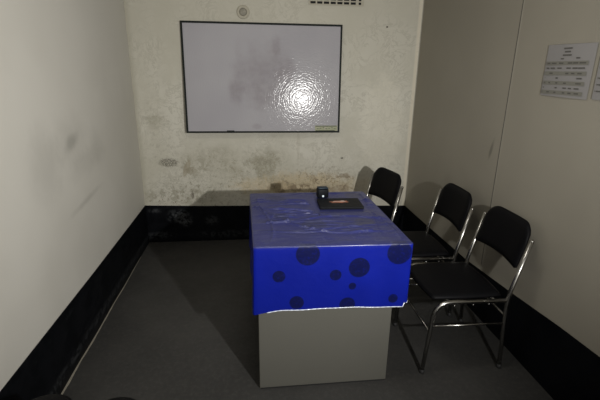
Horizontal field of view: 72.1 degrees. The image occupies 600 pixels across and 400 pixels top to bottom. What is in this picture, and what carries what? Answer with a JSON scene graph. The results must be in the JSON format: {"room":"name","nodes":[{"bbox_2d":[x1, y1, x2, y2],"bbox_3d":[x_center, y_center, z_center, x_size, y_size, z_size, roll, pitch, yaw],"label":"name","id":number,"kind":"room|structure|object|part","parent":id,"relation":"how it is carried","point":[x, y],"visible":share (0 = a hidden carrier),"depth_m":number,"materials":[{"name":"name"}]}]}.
{"room":"meeting room","nodes":[
{"label":"meeting room","id":0,"kind":"room"},
{"bbox_2d":[0,0,144,390],"bbox_3d":[-1.020,0.054,0.365,0.120,2.550,6.000,-1,18,-6],"label":"wall","id":1,"kind":"structure","parent":0,"point":[71,184],"depth_m":1.94,"materials":[{"name":"beige paint"}]},
{"bbox_2d":[0,206,148,399],"bbox_3d":[-0.973,1.105,0.703,0.004,0.345,6.000,-1,18,-6],"label":"baseboard","id":2,"kind":"structure","parent":1,"relation":"attached to","point":[49,366],"depth_m":2.12,"materials":[{"name":"black paint"}]},
{"bbox_2d":[123,0,423,205],"bbox_3d":[-0.172,-0.890,3.398,2.528,2.550,0.120,-1,18,-6],"label":"wall","id":3,"kind":"structure","parent":0,"point":[379,63],"depth_m":3.40,"materials":[{"name":"white paint"}]},
{"bbox_2d":[236,5,249,18],"bbox_3d":[-0.432,-1.426,3.128,0.100,0.100,0.010,-1,18,-6],"label":"cap","id":4,"kind":"object","parent":3,"relation":"attached to","point":[242,11],"visible":1,"depth_m":3.13,"materials":[{"name":"paint"}]},
{"bbox_2d":[180,20,342,132],"bbox_3d":[-0.286,-0.952,3.263,1.240,0.837,0.066,-1,18,-6],"label":"whiteboard","id":5,"kind":"object","parent":3,"relation":"attached to","point":[239,77],"visible":1,"depth_m":3.26,"materials":[{"name":"metal"}]},
{"bbox_3d":[-0.283,-1.351,3.161,1.240,0.014,0.018,-1,15,-6],"label":"frame rail","id":6,"kind":"part","parent":5,"relation":"part of","materials":[{"name":"metal"}]},
{"bbox_3d":[-0.289,-0.556,3.367,1.240,0.014,0.018,-1,15,-6],"label":"frame rail","id":7,"kind":"part","parent":5,"relation":"part of","materials":[{"name":"black metal"}]},
{"bbox_2d":[316,126,335,130],"bbox_3d":[0.216,-0.593,3.412,0.175,0.042,0.001,-1,15,-6],"label":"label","id":8,"kind":"object","parent":5,"relation":"on","point":[316,126],"depth_m":3.41,"materials":[{"name":"beige paper"}]},
{"bbox_2d":[145,205,404,241],"bbox_3d":[-0.179,0.183,3.672,2.288,0.338,0.004,-1,18,-6],"label":"baseboard","id":9,"kind":"structure","parent":3,"relation":"attached to","point":[164,223],"depth_m":3.60,"materials":[{"name":"black paint"}]},
{"bbox_2d":[309,0,363,5],"bbox_3d":[0.284,-1.625,3.152,0.433,0.254,0.008,-1,18,-6],"label":"air vent","id":10,"kind":"object","parent":3,"relation":"in","point":[311,2],"visible":1,"depth_m":3.19,"materials":[{"name":"paint"}]},
{"bbox_2d":[404,1,423,205],"bbox_3d":[0.971,-1.031,3.425,0.006,2.267,0.004,-1,18,-6],"label":"trim","id":11,"kind":"structure","parent":3,"relation":"attached to","point":[423,1],"depth_m":3.48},
{"bbox_2d":[61,239,553,399],"bbox_3d":[0.152,1.274,0.955,2.528,0.100,6.120,-1,18,-6],"label":"floor","id":12,"kind":"structure","parent":0,"point":[183,325],"depth_m":2.24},
{"bbox_2d":[32,394,71,399],"bbox_3d":[-0.791,0.859,1.312,0.202,0.452,0.208,-1,18,-6],"label":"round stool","id":13,"kind":"object","parent":12,"relation":"on","point":[50,396],"visible":1,"depth_m":1.31,"materials":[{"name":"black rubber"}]},
{"bbox_2d":[61,259,139,393],"bbox_3d":[-1.172,0.720,2.484,0.016,0.001,1.750,-1,18,-6],"label":"trim","id":14,"kind":"structure","parent":12,"relation":"on","point":[72,375],"depth_m":2.24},
{"bbox_2d":[108,397,134,399],"bbox_3d":[-0.571,0.865,1.304,0.202,0.452,0.208,-1,18,-6],"label":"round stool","id":15,"kind":"object","parent":12,"relation":"on","point":[117,398],"visible":1,"depth_m":1.31,"materials":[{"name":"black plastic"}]},
{"bbox_2d":[258,307,391,388],"bbox_3d":[0.092,0.429,2.239,0.690,0.738,0.772,-1,18,-6],"label":"desk","id":16,"kind":"object","parent":12,"relation":"on","point":[338,345],"visible":0.28,"depth_m":1.93,"materials":[{"name":"grey metal"}]},
{"bbox_3d":[0.113,0.887,2.006,0.605,0.006,0.022,-1,18,-6],"label":"foot rail","id":17,"kind":"part","parent":16,"relation":"part of","materials":[{"name":"grey metal"}]},
{"bbox_2d":[249,191,412,314],"bbox_3d":[0.095,0.217,2.168,0.729,0.346,0.838,-1,18,-6],"label":"tablecloth","id":18,"kind":"object","parent":16,"relation":"on","point":[303,256],"visible":0.95,"depth_m":1.81,"materials":[{"name":"blue fabric"}]},
{"bbox_2d":[316,186,328,197],"bbox_3d":[0.131,-0.046,2.396,0.064,0.060,0.055,-2,18,-10],"label":"camera","id":19,"kind":"object","parent":18,"relation":"on","point":[321,191],"visible":1,"depth_m":2.38,"materials":[{"name":"black plastic"}]},
{"bbox_3d":[0.131,-0.072,2.390,0.058,0.008,0.044,-2,18,-10],"label":"lid","id":20,"kind":"part","parent":19,"relation":"part of","materials":[{"name":"black plastic"}]},
{"bbox_2d":[317,198,363,209],"bbox_3d":[0.218,0.019,2.271,0.237,0.013,0.165,-1,18,-5],"label":"folder","id":21,"kind":"object","parent":18,"relation":"on","point":[324,203],"visible":1,"depth_m":2.25,"materials":[{"name":"black plastic"}]},
{"bbox_2d":[366,167,403,221],"bbox_3d":[0.413,0.176,3.003,0.511,0.770,0.431,-5,18,-18],"label":"metal chair","id":22,"kind":"object","parent":12,"relation":"on","point":[385,184],"visible":0.33,"depth_m":2.95,"materials":[{"name":"black plastic"}]},
{"bbox_3d":[0.525,0.128,3.252,0.088,0.691,0.020,-5,18,-18],"label":"leg","id":23,"kind":"part","parent":22,"relation":"part of","materials":[{"name":"silver metal"}]},
{"bbox_3d":[0.620,-0.104,2.986,0.083,0.220,0.368,-5,18,-18],"label":"backrest","id":24,"kind":"part","parent":22,"relation":"part of","materials":[{"name":"black plastic"}]},
{"bbox_3d":[0.654,0.246,2.885,0.088,0.691,0.020,-5,18,-18],"label":"leg","id":25,"kind":"part","parent":22,"relation":"part of","materials":[{"name":"silver metal"}]},
{"bbox_2d":[402,183,473,316],"bbox_3d":[0.744,0.297,2.633,0.511,0.770,0.431,-1,18,-6],"label":"metal chair","id":26,"kind":"object","parent":12,"relation":"on","point":[453,202],"visible":0.53,"depth_m":2.53,"materials":[{"name":"black plastic"}]},
{"bbox_3d":[0.700,0.272,2.620,0.380,0.035,0.376,-1,18,-6],"label":"seat","id":27,"kind":"part","parent":26,"relation":"part of","materials":[{"name":"black plastic"}]},
{"bbox_3d":[0.710,0.526,2.487,0.394,0.397,0.021,-1,18,-6],"label":"leg","id":28,"kind":"part","parent":26,"relation":"part of","materials":[{"name":"silver metal"}]},
{"bbox_3d":[0.905,0.259,2.855,0.088,0.691,0.020,-1,18,-6],"label":"leg","id":29,"kind":"part","parent":26,"relation":"part of","materials":[{"name":"silver metal"}]},
{"bbox_3d":[0.960,0.030,2.574,0.083,0.220,0.368,-1,18,-6],"label":"backrest","id":30,"kind":"part","parent":26,"relation":"part of","materials":[{"name":"black plastic"}]},
{"bbox_3d":[0.951,0.381,2.470,0.088,0.691,0.020,-1,18,-6],"label":"leg","id":31,"kind":"part","parent":26,"relation":"part of","materials":[{"name":"silver metal"}]},
{"bbox_2d":[393,206,534,373],"bbox_3d":[0.837,0.439,2.188,0.511,0.770,0.431,-1,18,-6],"label":"metal chair","id":32,"kind":"object","parent":12,"relation":"on","point":[499,228],"visible":0.94,"depth_m":2.08,"materials":[{"name":"black plastic"}]},
{"bbox_3d":[0.757,0.546,2.426,0.394,0.397,0.021,-1,18,-6],"label":"leg","id":33,"kind":"part","parent":32,"relation":"part of","materials":[{"name":"silver metal"}]},
{"bbox_3d":[0.794,0.413,2.174,0.380,0.035,0.376,-1,18,-6],"label":"seat","id":34,"kind":"part","parent":32,"relation":"part of","materials":[{"name":"black plastic"}]},
{"bbox_3d":[0.803,0.668,2.042,0.394,0.397,0.021,-1,18,-6],"label":"leg","id":35,"kind":"part","parent":32,"relation":"part of","materials":[{"name":"silver metal"}]},
{"bbox_3d":[0.998,0.401,2.409,0.088,0.691,0.020,-1,18,-6],"label":"leg","id":36,"kind":"part","parent":32,"relation":"part of","materials":[{"name":"silver metal"}]},
{"bbox_3d":[1.053,0.172,2.129,0.083,0.220,0.368,-1,18,-6],"label":"backrest","id":37,"kind":"part","parent":32,"relation":"part of","materials":[{"name":"black plastic"}]},
{"bbox_3d":[1.044,0.522,2.025,0.088,0.691,0.020,-1,18,-6],"label":"leg","id":38,"kind":"part","parent":32,"relation":"part of","materials":[{"name":"silver metal"}]},
{"bbox_2d":[405,0,599,356],"bbox_3d":[1.372,0.002,0.635,0.120,2.550,6.000,-1,18,-6],"label":"wall","id":39,"kind":"structure","parent":0,"point":[548,174],"depth_m":2.14,"materials":[{"name":"beige paint"}]},
{"bbox_2d":[402,206,599,399],"bbox_3d":[1.296,1.043,0.956,0.004,0.370,6.000,-1,18,-6],"label":"baseboard","id":40,"kind":"structure","parent":39,"relation":"attached to","point":[564,367],"depth_m":2.01,"materials":[{"name":"black paint"}]},
{"bbox_2d":[481,0,524,264],"bbox_3d":[1.123,-0.661,2.179,0.001,2.220,0.010,-1,18,-6],"label":"trim","id":41,"kind":"structure","parent":39,"relation":"attached to","point":[524,0],"depth_m":2.24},
{"bbox_2d":[540,42,598,99],"bbox_3d":[1.162,-0.563,1.800,0.005,0.226,0.287,-1,18,-6],"label":"notice","id":42,"kind":"object","parent":39,"relation":"attached to","point":[568,67],"visible":1,"depth_m":1.78,"materials":[{"name":"paper"}]},
{"bbox_2d":[591,62,599,99],"bbox_3d":[1.193,-0.477,1.542,0.005,0.219,0.210,-1,18,-6],"label":"notice","id":43,"kind":"object","parent":39,"relation":"attached to","point":[596,91],"visible":1,"depth_m":1.64,"materials":[{"name":"paper"}]}
]}

